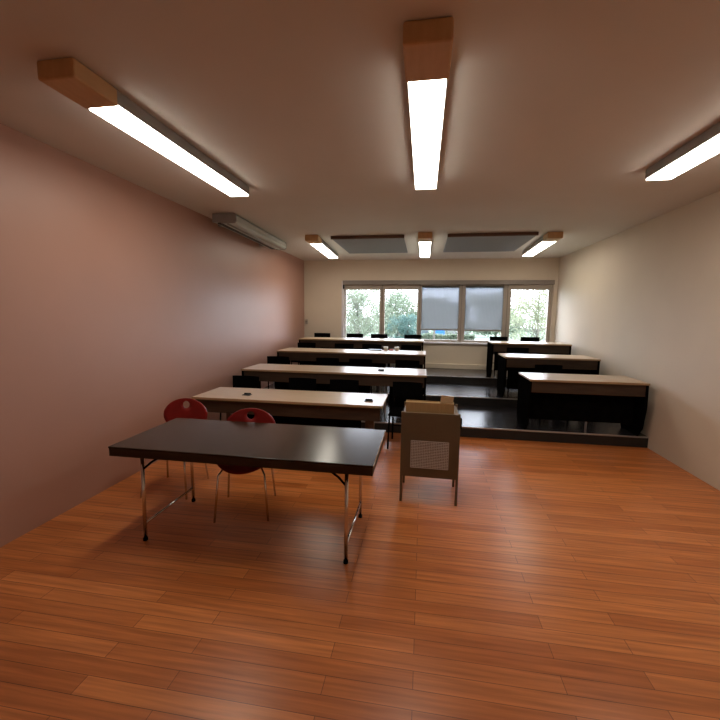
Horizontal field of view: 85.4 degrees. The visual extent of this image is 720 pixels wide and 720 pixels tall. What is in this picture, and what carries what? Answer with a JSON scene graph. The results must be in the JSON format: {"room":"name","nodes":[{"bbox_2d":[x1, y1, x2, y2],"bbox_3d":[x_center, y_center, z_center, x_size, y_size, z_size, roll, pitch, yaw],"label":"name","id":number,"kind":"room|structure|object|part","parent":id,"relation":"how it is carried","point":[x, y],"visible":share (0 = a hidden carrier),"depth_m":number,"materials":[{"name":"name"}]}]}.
{"room":"classroom","nodes":[
{"label":"classroom","id":0,"kind":"room"},
{"bbox_2d":[0,123,303,546],"bbox_3d":[-2.328,-0.346,4.524,0.120,3.180,11.240,2,7,9],"label":"wall","id":1,"kind":"structure","parent":0,"point":[121,301],"depth_m":3.62,"materials":[{"name":"paint"}]},
{"bbox_2d":[212,213,286,249],"bbox_3d":[-1.697,-1.971,6.158,0.434,0.137,2.120,2,7,7],"label":"case","id":2,"kind":"object","parent":1,"relation":"attached to","point":[233,222],"visible":1,"depth_m":5.65,"materials":[{"name":"metal"}]},
{"bbox_2d":[0,432,719,719],"bbox_3d":[0.624,1.280,4.176,5.915,0.100,10.900,2,7,9],"label":"floor","id":3,"kind":"structure","parent":0,"point":[563,581],"depth_m":2.36,"materials":[{"name":"orange wood"}]},
{"bbox_2d":[140,398,208,499],"bbox_3d":[-1.783,0.831,3.763,0.472,0.835,0.527,1,7,3],"label":"shell chair","id":4,"kind":"object","parent":3,"relation":"on","point":[196,409],"visible":0.41,"depth_m":3.96,"materials":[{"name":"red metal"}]},
{"bbox_3d":[-1.931,1.004,3.926,0.028,0.450,0.224,-4,8,-36],"label":"leg","id":5,"kind":"part","parent":4,"relation":"part of","materials":[{"name":"silver metal"}]},
{"bbox_3d":[-1.640,1.042,3.627,0.028,0.450,0.224,-4,8,-36],"label":"leg","id":6,"kind":"part","parent":4,"relation":"part of","materials":[{"name":"silver metal"}]},
{"bbox_3d":[-1.767,0.553,3.965,0.456,0.331,0.049,1,7,3],"label":"backrest","id":7,"kind":"part","parent":4,"relation":"part of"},
{"bbox_2d":[220,375,258,419],"bbox_3d":[-1.676,0.650,5.458,0.412,0.801,0.458,2,7,11],"label":"chair","id":8,"kind":"object","parent":3,"relation":"on","point":[239,381],"visible":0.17,"depth_m":5.62,"materials":[{"name":"plastic"}]},
{"bbox_3d":[-1.635,0.329,5.619,0.400,0.200,0.057,2,7,11],"label":"backrest","id":9,"kind":"part","parent":8,"relation":"part of","materials":[{"name":"plastic"}]},
{"bbox_2d":[213,408,275,522],"bbox_3d":[-0.986,0.885,3.378,0.472,0.835,0.527,0,7,-5],"label":"shell chair","id":10,"kind":"object","parent":3,"relation":"on","point":[261,416],"visible":0.41,"depth_m":3.55,"materials":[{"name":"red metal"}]},
{"bbox_3d":[-1.129,1.093,3.239,0.028,0.450,0.224,5,8,34],"label":"leg","id":11,"kind":"part","parent":10,"relation":"part of","materials":[{"name":"silver metal"}]},
{"bbox_3d":[-1.153,1.060,3.520,0.028,0.450,0.224,-6,9,-44],"label":"leg","id":12,"kind":"part","parent":10,"relation":"part of","materials":[{"name":"silver metal"}]},
{"bbox_3d":[-0.983,0.841,3.347,0.472,0.096,0.475,0,7,-5],"label":"seat","id":13,"kind":"part","parent":10,"relation":"part of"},
{"bbox_3d":[-1.002,0.607,3.580,0.456,0.331,0.049,0,7,-5],"label":"backrest","id":14,"kind":"part","parent":10,"relation":"part of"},
{"bbox_3d":[-0.823,1.094,3.264,0.028,0.450,0.224,-6,9,-44],"label":"leg","id":15,"kind":"part","parent":10,"relation":"part of","materials":[{"name":"silver metal"}]},
{"bbox_3d":[-0.846,1.061,3.546,0.028,0.450,0.224,5,8,34],"label":"leg","id":16,"kind":"part","parent":10,"relation":"part of","materials":[{"name":"silver metal"}]},
{"bbox_2d":[108,418,385,563],"bbox_3d":[-0.797,0.970,3.065,1.913,0.742,0.795,2,7,9],"label":"folding table","id":17,"kind":"object","parent":3,"relation":"on","point":[339,450],"visible":1,"depth_m":2.85,"materials":[{"name":"grey laminate"}]},
{"bbox_3d":[-1.603,1.010,2.891,0.026,0.659,0.036,2,7,9],"label":"leg","id":18,"kind":"part","parent":17,"relation":"part of","materials":[{"name":"silver metal"}]},
{"bbox_3d":[-1.505,0.941,3.489,0.026,0.659,0.036,2,7,9],"label":"leg","id":19,"kind":"part","parent":17,"relation":"part of","materials":[{"name":"silver metal"}]},
{"bbox_3d":[-0.093,1.056,2.649,0.026,0.659,0.036,2,7,9],"label":"leg","id":20,"kind":"part","parent":17,"relation":"part of","materials":[{"name":"silver metal"}]},
{"bbox_3d":[0.005,0.987,3.247,0.026,0.659,0.036,2,7,9],"label":"leg","id":21,"kind":"part","parent":17,"relation":"part of","materials":[{"name":"silver metal"}]},
{"bbox_2d":[191,387,387,428],"bbox_3d":[-0.806,0.785,4.689,2.220,0.730,0.642,2,7,9],"label":"desk","id":22,"kind":"object","parent":3,"relation":"on","point":[293,407],"visible":0.55,"depth_m":4.44,"materials":[{"name":"brown wood"}]},
{"bbox_3d":[-0.747,0.739,4.509,1.540,0.546,0.014,2,7,9],"label":"modesty panel","id":23,"kind":"part","parent":22,"relation":"part of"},
{"bbox_3d":[0.093,0.793,4.816,0.055,0.706,0.055,2,7,9],"label":"leg","id":24,"kind":"part","parent":22,"relation":"part of","materials":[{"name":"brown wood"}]},
{"bbox_3d":[0.126,0.853,4.303,0.055,0.706,0.055,2,7,9],"label":"leg","id":25,"kind":"part","parent":22,"relation":"part of","materials":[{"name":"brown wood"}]},
{"bbox_2d":[289,378,315,390],"bbox_3d":[-0.847,0.675,5.325,0.412,0.801,0.458,2,7,12],"label":"chair","id":26,"kind":"object","parent":3,"relation":"on","point":[305,384],"visible":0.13,"depth_m":5.49,"materials":[{"name":"plastic"}]},
{"bbox_2d":[330,379,358,392],"bbox_3d":[-0.246,0.693,5.228,0.412,0.801,0.458,2,7,8],"label":"chair","id":27,"kind":"object","parent":3,"relation":"on","point":[336,385],"visible":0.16,"depth_m":5.39,"materials":[{"name":"plastic"}]},
{"bbox_2d":[387,382,422,448],"bbox_3d":[0.595,0.719,5.093,0.412,0.801,0.458,2,7,13],"label":"chair","id":28,"kind":"object","parent":3,"relation":"on","point":[403,389],"visible":0.59,"depth_m":5.24,"materials":[{"name":"plastic"}]},
{"bbox_3d":[0.362,0.918,4.959,0.021,0.431,0.052,5,8,31],"label":"leg","id":29,"kind":"part","parent":28,"relation":"part of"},
{"bbox_3d":[0.456,0.720,5.323,0.032,0.742,0.048,0,7,-9],"label":"leg","id":30,"kind":"part","parent":28,"relation":"part of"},
{"bbox_3d":[0.590,0.679,5.066,0.400,0.035,0.410,2,7,13],"label":"seat","id":31,"kind":"part","parent":28,"relation":"part of","materials":[{"name":"plastic"}]},
{"bbox_3d":[0.642,0.398,5.253,0.400,0.200,0.057,2,7,13],"label":"backrest","id":32,"kind":"part","parent":28,"relation":"part of","materials":[{"name":"plastic"}]},
{"bbox_2d":[399,401,461,505],"bbox_3d":[0.664,0.864,3.692,0.530,0.840,0.431,2,7,10],"label":"lectern","id":33,"kind":"object","parent":3,"relation":"on","point":[430,442],"visible":0.97,"depth_m":3.47,"materials":[{"name":"wood"}]},
{"bbox_3d":[0.379,0.877,3.544,0.022,0.840,0.025,2,7,10],"label":"leg","id":34,"kind":"part","parent":33,"relation":"part of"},
{"bbox_2d":[410,440,448,469],"bbox_3d":[0.619,0.850,3.482,0.336,0.251,0.006,2,7,10],"label":"grille","id":35,"kind":"object","parent":33,"relation":"attached to","point":[424,454],"depth_m":3.48,"materials":[{"name":"fabric"}]},
{"bbox_2d":[406,395,453,413],"bbox_3d":[0.630,0.393,3.522,0.424,0.168,0.100,2,7,10],"label":"cardboard box","id":36,"kind":"object","parent":33,"relation":"on","point":[446,405],"visible":0.88,"depth_m":3.48,"materials":[{"name":"cardboard"}]},
{"bbox_3d":[0.623,0.765,3.485,0.490,0.593,0.022,2,7,10],"label":"panel","id":37,"kind":"part","parent":33,"relation":"part of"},
{"bbox_3d":[0.936,0.848,3.849,0.022,0.840,0.025,2,7,10],"label":"leg","id":38,"kind":"part","parent":33,"relation":"part of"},
{"bbox_3d":[0.865,0.893,3.458,0.022,0.840,0.025,2,7,10],"label":"leg","id":39,"kind":"part","parent":33,"relation":"part of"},
{"bbox_2d":[0,0,719,260],"bbox_3d":[0.660,-1.789,3.816,5.915,0.080,10.900,2,7,9],"label":"ceiling","id":40,"kind":"structure","parent":0,"point":[557,113],"depth_m":2.45,"materials":[{"name":"paint"}]},
{"bbox_2d":[37,57,248,196],"bbox_3d":[-1.417,-1.632,3.043,0.224,0.098,2.080,2,7,9],"label":"ceiling light","id":41,"kind":"object","parent":40,"relation":"attached to","point":[68,77],"visible":1,"depth_m":2.46,"materials":[{"name":"white"}]},
{"bbox_2d":[89,105,247,196],"bbox_3d":[-1.394,-1.610,3.195,0.196,0.016,1.760,2,7,9],"label":"diffuser","id":42,"kind":"object","parent":41,"relation":"attached to","point":[120,116],"depth_m":2.85,"materials":[{"name":"white"}]},
{"bbox_2d":[305,235,337,257],"bbox_3d":[-0.690,-2.143,7.475,0.224,0.098,2.080,1,7,6],"label":"ceiling light","id":43,"kind":"object","parent":40,"relation":"attached to","point":[316,241],"visible":1,"depth_m":7.02,"materials":[{"name":"white"}]},
{"bbox_2d":[311,243,337,257],"bbox_3d":[-0.674,-2.122,7.627,0.196,0.016,1.760,1,7,6],"label":"diffuser","id":44,"kind":"object","parent":43,"relation":"attached to","point":[323,248],"depth_m":7.47,"materials":[{"name":"white"}]},
{"bbox_2d":[331,235,407,253],"bbox_3d":[0.245,-2.128,7.246,1.230,0.054,1.630,2,7,9],"label":"ceiling panel","id":45,"kind":"object","parent":40,"relation":"attached to","point":[364,243],"visible":1,"depth_m":6.97,"materials":[{"name":"grey fabric"}]},
{"bbox_2d":[418,232,431,256],"bbox_3d":[1.195,-2.086,7.172,0.224,0.098,2.080,2,7,9],"label":"ceiling light","id":46,"kind":"object","parent":40,"relation":"attached to","point":[424,238],"visible":1,"depth_m":6.60,"materials":[{"name":"white"}]},
{"bbox_2d":[419,242,430,256],"bbox_3d":[1.219,-2.064,7.324,0.196,0.016,1.760,2,7,9],"label":"diffuser","id":47,"kind":"object","parent":46,"relation":"attached to","point":[424,247],"depth_m":7.21,"materials":[{"name":"white"}]},
{"bbox_2d":[403,17,453,188],"bbox_3d":[0.468,-1.575,2.740,0.224,0.098,2.080,2,7,9],"label":"ceiling light","id":48,"kind":"object","parent":40,"relation":"attached to","point":[427,43],"visible":1,"depth_m":2.06,"materials":[{"name":"white"}]},
{"bbox_2d":[408,79,445,188],"bbox_3d":[0.491,-1.553,2.892,0.196,0.016,1.760,2,7,9],"label":"diffuser","id":49,"kind":"object","parent":48,"relation":"attached to","point":[427,98],"depth_m":2.52,"materials":[{"name":"white"}]},
{"bbox_2d":[443,232,538,251],"bbox_3d":[2.212,-2.068,6.931,1.375,0.054,1.630,2,7,9],"label":"ceiling panel","id":50,"kind":"object","parent":40,"relation":"attached to","point":[508,241],"visible":1,"depth_m":6.65,"materials":[{"name":"grey fabric"}]},
{"bbox_2d":[522,232,562,255],"bbox_3d":[3.204,-2.037,6.950,0.224,0.098,1.920,2,7,11],"label":"ceiling light","id":51,"kind":"object","parent":40,"relation":"attached to","point":[549,238],"visible":1,"depth_m":6.57,"materials":[{"name":"white"}]},
{"bbox_2d":[523,241,555,255],"bbox_3d":[3.233,-2.015,7.100,0.196,0.016,1.600,2,7,11],"label":"diffuser","id":52,"kind":"object","parent":51,"relation":"attached to","point":[539,246],"depth_m":6.97,"materials":[{"name":"white"}]},
{"bbox_2d":[645,122,719,179],"bbox_3d":[2.461,-1.514,2.420,0.224,0.098,2.080,2,7,9],"label":"ceiling light","id":53,"kind":"object","parent":40,"relation":"attached to","point":[705,145],"visible":1,"depth_m":2.97,"materials":[{"name":"white"}]},
{"bbox_2d":[263,382,517,406],"bbox_3d":[1.294,0.543,8.210,5.915,0.148,2.608,2,7,9],"label":"floor","id":54,"kind":"structure","parent":0,"point":[463,394],"depth_m":7.07,"materials":[{"name":"plastic"}]},
{"bbox_2d":[290,342,315,364],"bbox_3d":[-1.172,0.054,8.101,0.412,0.801,0.458,2,7,13],"label":"chair","id":55,"kind":"object","parent":54,"relation":"on","point":[300,344],"visible":0.28,"depth_m":8.26,"materials":[{"name":"plastic"}]},
{"bbox_3d":[-1.123,-0.267,8.260,0.400,0.200,0.057,2,7,13],"label":"backrest","id":56,"kind":"part","parent":55,"relation":"part of","materials":[{"name":"plastic"}]},
{"bbox_2d":[335,343,353,348],"bbox_3d":[-0.364,0.078,7.971,0.412,0.801,0.458,2,7,10],"label":"chair","id":57,"kind":"object","parent":54,"relation":"on","point":[337,345],"visible":0.19,"depth_m":8.13,"materials":[{"name":"plastic"}]},
{"bbox_2d":[277,348,425,393],"bbox_3d":[-0.148,0.191,7.327,2.707,0.730,0.682,2,7,9],"label":"desk","id":58,"kind":"object","parent":54,"relation":"on","point":[308,356],"visible":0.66,"depth_m":7.05,"materials":[{"name":"brown wood"}]},
{"bbox_3d":[-0.318,0.140,7.164,1.530,0.546,0.014,2,7,9],"label":"modesty panel","id":59,"kind":"part","parent":58,"relation":"part of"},
{"bbox_2d":[362,344,381,386],"bbox_3d":[0.200,0.096,7.880,0.412,0.801,0.458,2,7,13],"label":"chair","id":60,"kind":"object","parent":54,"relation":"on","point":[364,346],"visible":0.13,"depth_m":8.04,"materials":[{"name":"plastic"}]},
{"bbox_3d":[0.247,-0.225,8.040,0.400,0.200,0.057,2,7,13],"label":"backrest","id":61,"kind":"part","parent":60,"relation":"part of","materials":[{"name":"plastic"}]},
{"bbox_2d":[401,345,420,350],"bbox_3d":[0.989,0.119,7.754,0.412,0.801,0.458,2,7,12],"label":"chair","id":62,"kind":"object","parent":54,"relation":"on","point":[403,347],"visible":0.17,"depth_m":7.91,"materials":[{"name":"plastic"}]},
{"bbox_2d":[505,347,528,391],"bbox_3d":[3.011,0.182,7.419,0.412,0.801,0.458,2,7,12],"label":"chair","id":63,"kind":"object","parent":54,"relation":"on","point":[509,349],"visible":0.2,"depth_m":7.58,"materials":[{"name":"plastic"}]},
{"bbox_3d":[3.057,-0.139,7.579,0.400,0.200,0.057,2,7,12],"label":"backrest","id":64,"kind":"part","parent":63,"relation":"part of","materials":[{"name":"plastic"}]},
{"bbox_2d":[497,353,600,397],"bbox_3d":[3.210,0.294,6.778,1.475,0.730,0.662,2,7,9],"label":"desk","id":65,"kind":"object","parent":54,"relation":"on","point":[516,363],"visible":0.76,"depth_m":6.54,"materials":[{"name":"pale oak laminate"},{"name":"black painted panel"}]},
{"bbox_3d":[2.498,0.285,6.891,0.026,0.706,0.628,2,7,9],"label":"panel","id":66,"kind":"part","parent":65,"relation":"part of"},
{"bbox_3d":[3.181,0.246,6.602,1.300,0.546,0.014,2,7,9],"label":"modesty panel","id":67,"kind":"part","parent":65,"relation":"part of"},
{"bbox_3d":[3.921,0.329,6.662,0.026,0.706,0.628,2,7,9],"label":"panel","id":68,"kind":"part","parent":65,"relation":"part of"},
{"bbox_2d":[304,258,559,364],"bbox_3d":[1.536,-0.879,9.448,5.915,3.180,0.220,2,7,9],"label":"wall","id":69,"kind":"structure","parent":0,"point":[323,279],"depth_m":9.31,"materials":[{"name":"beige paint"}]},
{"bbox_2d":[341,281,344,337],"bbox_3d":[-0.411,-1.221,9.691,0.060,1.438,0.172,2,7,9],"label":"trim","id":70,"kind":"structure","parent":69,"relation":"attached to","point":[343,290],"depth_m":9.62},
{"bbox_2d":[344,285,381,337],"bbox_3d":[0.079,-1.212,9.633,0.938,1.434,0.070,2,7,9],"label":"window","id":71,"kind":"structure","parent":69,"relation":"in","point":[347,287],"depth_m":9.55,"materials":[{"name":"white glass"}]},
{"bbox_2d":[381,285,382,333],"bbox_3d":[0.540,-1.193,9.520,0.020,1.434,0.016,2,7,9],"label":"trim","id":72,"kind":"structure","parent":69,"relation":"attached to","point":[382,285],"depth_m":9.50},
{"bbox_2d":[382,285,419,338],"bbox_3d":[0.992,-1.184,9.487,0.908,1.434,0.070,2,7,9],"label":"window","id":73,"kind":"structure","parent":69,"relation":"in","point":[385,287],"depth_m":9.41,"materials":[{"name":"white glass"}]},
{"bbox_2d":[418,285,420,334],"bbox_3d":[1.432,-1.166,9.377,0.020,1.434,0.016,2,7,9],"label":"trim","id":74,"kind":"structure","parent":69,"relation":"attached to","point":[420,285],"depth_m":9.37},
{"bbox_2d":[419,285,461,341],"bbox_3d":[1.920,-1.155,9.338,0.968,1.434,0.070,2,7,9],"label":"window","id":75,"kind":"structure","parent":69,"relation":"in","point":[460,290],"depth_m":9.32,"materials":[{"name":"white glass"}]},
{"bbox_2d":[421,285,459,330],"bbox_3d":[1.903,-1.245,9.279,0.870,1.079,0.044,2,7,9],"label":"roller blind","id":76,"kind":"object","parent":75,"relation":"attached to","point":[440,303],"visible":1,"depth_m":9.28,"materials":[{"name":"fabric"}]},
{"bbox_2d":[390,363,493,369],"bbox_3d":[1.502,0.127,9.421,5.914,0.113,0.069,2,7,9],"label":"baseboard","id":77,"kind":"structure","parent":69,"relation":"attached to","point":[427,365],"depth_m":9.26,"materials":[{"name":"beige paint"}]},
{"bbox_2d":[343,280,554,284],"bbox_3d":[1.979,-1.821,9.170,4.850,0.097,0.110,2,7,9],"label":"trim","id":78,"kind":"structure","parent":69,"relation":"attached to","point":[345,282],"depth_m":9.10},
{"bbox_2d":[424,341,486,344],"bbox_3d":[1.954,-0.412,9.347,4.870,0.037,0.150,2,7,9],"label":"trim","id":79,"kind":"structure","parent":69,"relation":"attached to","point":[424,341],"depth_m":9.24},
{"bbox_2d":[460,285,462,341],"bbox_3d":[2.395,-1.137,9.222,0.020,1.434,0.016,2,7,9],"label":"trim","id":80,"kind":"structure","parent":69,"relation":"attached to","point":[462,285],"depth_m":9.22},
{"bbox_2d":[461,285,507,342],"bbox_3d":[2.904,-1.126,9.180,1.023,1.434,0.070,2,7,9],"label":"window","id":81,"kind":"structure","parent":69,"relation":"in","point":[502,334],"depth_m":9.17,"materials":[{"name":"white wood"}]},
{"bbox_2d":[464,285,503,330],"bbox_3d":[2.895,-1.215,9.120,0.850,1.079,0.044,2,7,9],"label":"roller blind","id":82,"kind":"object","parent":81,"relation":"attached to","point":[483,303],"visible":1,"depth_m":9.12,"materials":[{"name":"fabric"}]},
{"bbox_2d":[505,285,508,336],"bbox_3d":[3.407,-1.106,9.060,0.020,1.434,0.016,2,7,9],"label":"trim","id":83,"kind":"structure","parent":69,"relation":"attached to","point":[508,285],"depth_m":9.05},
{"bbox_2d":[506,285,552,341],"bbox_3d":[3.894,-1.096,9.021,0.978,1.434,0.070,2,7,9],"label":"window","id":84,"kind":"structure","parent":69,"relation":"in","point":[549,288],"depth_m":8.95,"materials":[{"name":"white wood"}]},
{"bbox_2d":[232,401,648,447],"bbox_3d":[1.180,0.767,7.540,5.915,0.148,4.008,2,7,9],"label":"raised platform","id":85,"kind":"structure","parent":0,"point":[492,422],"depth_m":5.47,"materials":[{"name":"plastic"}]},
{"bbox_2d":[267,356,288,388],"bbox_3d":[-1.474,0.357,6.727,0.412,0.801,0.458,2,7,9],"label":"chair","id":86,"kind":"object","parent":85,"relation":"on","point":[270,359],"visible":0.2,"depth_m":6.89,"materials":[{"name":"plastic"}]},
{"bbox_3d":[-1.439,0.036,6.889,0.400,0.200,0.057,2,7,9],"label":"backrest","id":87,"kind":"part","parent":86,"relation":"part of","materials":[{"name":"plastic"}]},
{"bbox_2d":[316,358,338,365],"bbox_3d":[-0.595,0.384,6.586,0.412,0.801,0.458,2,7,10],"label":"chair","id":88,"kind":"object","parent":85,"relation":"on","point":[319,361],"visible":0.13,"depth_m":6.75,"materials":[{"name":"plastic"}]},
{"bbox_2d":[241,364,426,421],"bbox_3d":[-0.376,0.498,5.932,2.717,0.730,0.662,2,7,9],"label":"desk","id":89,"kind":"object","parent":85,"relation":"on","point":[280,374],"visible":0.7,"depth_m":5.67,"materials":[{"name":"brown wood"}]},
{"bbox_3d":[-0.569,0.445,5.782,1.450,0.546,0.014,2,7,9],"label":"modesty panel","id":90,"kind":"part","parent":89,"relation":"part of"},
{"bbox_3d":[0.367,0.549,5.669,0.025,0.704,0.026,2,7,9],"label":"post","id":91,"kind":"part","parent":89,"relation":"part of","materials":[{"name":"metal"}]},
{"bbox_3d":[0.659,0.483,5.585,0.480,0.546,0.014,2,7,9],"label":"modesty panel","id":92,"kind":"part","parent":89,"relation":"part of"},
{"bbox_3d":[0.947,0.551,5.718,0.026,0.706,0.628,2,7,9],"label":"panel","id":93,"kind":"part","parent":89,"relation":"part of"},
{"bbox_2d":[349,359,371,393],"bbox_3d":[-0.032,0.401,6.495,0.412,0.801,0.458,2,7,13],"label":"chair","id":94,"kind":"object","parent":85,"relation":"on","point":[352,362],"visible":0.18,"depth_m":6.66,"materials":[{"name":"plastic"}]},
{"bbox_3d":[0.016,0.081,6.655,0.400,0.200,0.057,2,7,13],"label":"backrest","id":95,"kind":"part","parent":94,"relation":"part of","materials":[{"name":"plastic"}]},
{"bbox_2d":[395,360,419,368],"bbox_3d":[0.756,0.425,6.369,0.412,0.801,0.458,2,7,9],"label":"chair","id":96,"kind":"object","parent":85,"relation":"on","point":[411,364],"visible":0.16,"depth_m":6.53,"materials":[{"name":"plastic"}]},
{"bbox_2d":[534,365,567,422],"bbox_3d":[2.920,0.497,5.971,0.412,0.801,0.458,2,7,9],"label":"chair","id":97,"kind":"object","parent":85,"relation":"on","point":[557,369],"visible":0.23,"depth_m":6.13,"materials":[{"name":"plastic"}]},
{"bbox_3d":[2.955,0.176,6.133,0.400,0.200,0.057,2,7,9],"label":"backrest","id":98,"kind":"part","parent":97,"relation":"part of","materials":[{"name":"plastic"}]},
{"bbox_2d":[517,372,649,435],"bbox_3d":[2.997,0.601,5.385,1.435,0.730,0.652,2,7,9],"label":"desk","id":99,"kind":"object","parent":85,"relation":"on","point":[623,400],"visible":1,"depth_m":5.18,"materials":[{"name":"pale oak laminate"},{"name":"black painted panel"}]},
{"bbox_3d":[2.305,0.593,5.495,0.026,0.706,0.618,2,7,9],"label":"panel","id":100,"kind":"part","parent":99,"relation":"part of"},
{"bbox_3d":[2.949,0.552,5.217,1.300,0.546,0.014,2,7,9],"label":"modesty panel","id":101,"kind":"part","parent":99,"relation":"part of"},
{"bbox_3d":[3.688,0.635,5.272,0.026,0.706,0.618,2,7,9],"label":"panel","id":102,"kind":"part","parent":99,"relation":"part of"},
{"bbox_2d":[385,367,507,384],"bbox_3d":[1.405,0.323,8.854,5.915,0.148,1.258,2,7,9],"label":"floor","id":103,"kind":"structure","parent":0,"point":[436,375],"depth_m":8.21,"materials":[{"name":"plastic"}]},
{"bbox_2d":[314,333,329,347],"bbox_3d":[-0.957,-0.241,9.388,0.412,0.801,0.458,2,7,10],"label":"chair","id":104,"kind":"object","parent":103,"relation":"on","point":[315,334],"visible":0.14,"depth_m":9.55,"materials":[{"name":"plastic"}]},
{"bbox_3d":[-0.919,-0.562,9.549,0.400,0.200,0.057,2,7,10],"label":"backrest","id":105,"kind":"part","parent":104,"relation":"part of","materials":[{"name":"plastic"}]},
{"bbox_2d":[347,333,362,337],"bbox_3d":[-0.149,-0.216,9.258,0.412,0.801,0.458,1,7,7],"label":"chair","id":106,"kind":"object","parent":103,"relation":"on","point":[349,335],"visible":0.16,"depth_m":9.42,"materials":[{"name":"plastic"}]},
{"bbox_2d":[298,337,423,367],"bbox_3d":[0.036,-0.096,8.549,2.665,0.730,0.642,2,7,9],"label":"desk","id":107,"kind":"object","parent":103,"relation":"on","point":[322,342],"visible":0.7,"depth_m":8.28,"materials":[{"name":"brown wood"}]},
{"bbox_3d":[-0.110,-0.149,8.402,1.530,0.546,0.014,2,7,9],"label":"modesty panel","id":108,"kind":"part","parent":107,"relation":"part of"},
{"bbox_2d":[371,334,387,367],"bbox_3d":[0.415,-0.199,9.168,0.412,0.801,0.458,2,7,12],"label":"chair","id":109,"kind":"object","parent":103,"relation":"on","point":[382,336],"visible":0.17,"depth_m":9.32,"materials":[{"name":"plastic"}]},
{"bbox_3d":[0.461,-0.520,9.327,0.400,0.200,0.057,2,7,12],"label":"backrest","id":110,"kind":"part","parent":109,"relation":"part of","materials":[{"name":"plastic"}]},
{"bbox_2d":[404,335,421,338],"bbox_3d":[1.205,-0.175,9.041,0.412,0.801,0.458,2,7,11],"label":"chair","id":111,"kind":"object","parent":103,"relation":"on","point":[405,336],"visible":0.14,"depth_m":9.20,"materials":[{"name":"plastic"}]},
{"bbox_2d":[490,336,507,373],"bbox_3d":[3.123,-0.107,8.652,0.412,0.801,0.458,1,7,0],"label":"chair","id":112,"kind":"object","parent":103,"relation":"on","point":[493,338],"visible":0.15,"depth_m":8.81,"materials":[{"name":"plastic"}]},
{"bbox_3d":[3.127,-0.429,8.816,0.400,0.200,0.057,1,7,0],"label":"backrest","id":113,"kind":"part","parent":112,"relation":"part of","materials":[{"name":"plastic"}]},
{"bbox_2d":[486,341,571,377],"bbox_3d":[3.414,0.007,8.007,1.480,0.730,0.642,2,7,9],"label":"desk","id":114,"kind":"object","parent":103,"relation":"on","point":[555,348],"visible":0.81,"depth_m":7.76,"materials":[{"name":"pale oak laminate"},{"name":"black painted panel"}]},
{"bbox_3d":[2.699,-0.003,8.120,0.026,0.706,0.608,2,7,9],"label":"panel","id":115,"kind":"part","parent":114,"relation":"part of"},
{"bbox_3d":[3.383,-0.043,7.841,1.310,0.546,0.014,2,7,9],"label":"modesty panel","id":116,"kind":"part","parent":114,"relation":"part of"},
{"bbox_2d":[521,337,539,341],"bbox_3d":[3.790,-0.097,8.626,0.412,0.801,0.458,2,7,9],"label":"chair","id":117,"kind":"object","parent":103,"relation":"on","point":[523,339],"visible":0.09,"depth_m":8.78,"materials":[{"name":"plastic"}]},
{"bbox_2d":[554,191,719,490],"bbox_3d":[3.628,-0.165,3.567,0.120,3.180,11.240,2,7,9],"label":"wall","id":118,"kind":"structure","parent":0,"point":[642,300],"depth_m":4.83,"materials":[{"name":"beige paint"}]},
{"label":"outside","id":119,"kind":"structure","parent":0,"visible":0},
{"bbox_2d":[346,328,544,339],"bbox_3d":[10.416,-3.729,64.155,120.000,0.100,110.000,2,7,9],"label":"ground","id":120,"kind":"structure","parent":119,"point":[477,336],"depth_m":70.65,"materials":[{"name":"green plant"}]},
{"bbox_2d":[346,290,379,330],"bbox_3d":[-0.318,-5.610,46.008,8.439,7.629,7.072,2,7,9],"label":"tree","id":121,"kind":"object","parent":120,"relation":"on","point":[347,290],"visible":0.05,"depth_m":45.75,"materials":[{"name":"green plant"}]},
{"bbox_2d":[346,290,397,337],"bbox_3d":[0.012,-3.029,29.220,6.031,6.420,5.739,-4,8,-32],"label":"tree","id":122,"kind":"object","parent":120,"relation":"on","point":[350,304],"visible":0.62,"depth_m":28.80,"materials":[{"name":"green plant"}]},
{"bbox_2d":[361,290,417,337],"bbox_3d":[3.497,-4.071,38.655,8.067,6.385,7.643,6,8,37],"label":"tree","id":123,"kind":"object","parent":120,"relation":"on","point":[401,302],"visible":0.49,"depth_m":37.38,"materials":[{"name":"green plant"}]},
{"bbox_2d":[387,313,423,338],"bbox_3d":[3.732,-1.942,31.786,3.384,3.746,3.060,0,7,-8],"label":"round bush","id":124,"kind":"object","parent":120,"relation":"on","point":[404,329],"visible":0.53,"depth_m":31.31,"materials":[{"name":"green plant"}]},
{"bbox_2d":[395,332,474,339],"bbox_3d":[10.542,-3.288,55.512,11.222,1.244,1.248,2,7,9],"label":"hedge","id":125,"kind":"object","parent":120,"relation":"on","point":[425,335],"visible":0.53,"depth_m":54.86,"materials":[{"name":"green plant"}]},
{"bbox_2d":[346,314,545,336],"bbox_3d":[12.829,-6.103,66.027,44.197,4.436,3.267,2,7,9],"label":"hedge","id":126,"kind":"object","parent":120,"relation":"on","point":[376,314],"visible":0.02,"depth_m":64.88,"materials":[{"name":"green plant"}]},
{"bbox_2d":[473,292,533,338],"bbox_3d":[18.043,-5.608,51.178,9.835,6.859,9.795,-4,8,-37],"label":"tree","id":127,"kind":"object","parent":120,"relation":"on","point":[513,330],"visible":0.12,"depth_m":50.87,"materials":[{"name":"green plant"}]},
{"bbox_2d":[509,290,547,341],"bbox_3d":[13.008,-2.864,28.088,6.052,6.653,5.590,2,7,9],"label":"tree","id":128,"kind":"object","parent":120,"relation":"on","point":[539,311],"visible":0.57,"depth_m":27.93,"materials":[{"name":"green plant"}]},
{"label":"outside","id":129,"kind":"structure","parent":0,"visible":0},
{"bbox_2d":[346,336,544,341],"bbox_3d":[9.774,-3.333,60.227,120.000,0.015,6.000,2,7,9],"label":"path","id":130,"kind":"structure","parent":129,"point":[346,336],"depth_m":59.28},
{"bbox_2d":[433,330,444,333],"bbox_3d":[11.971,-3.900,59.290,1.680,1.378,4.081,2,7,9],"label":"parked car","id":131,"kind":"object","parent":130,"relation":"on","point":[436,331],"visible":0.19,"depth_m":58.24,"materials":[{"name":"blue paint"}]}
]}

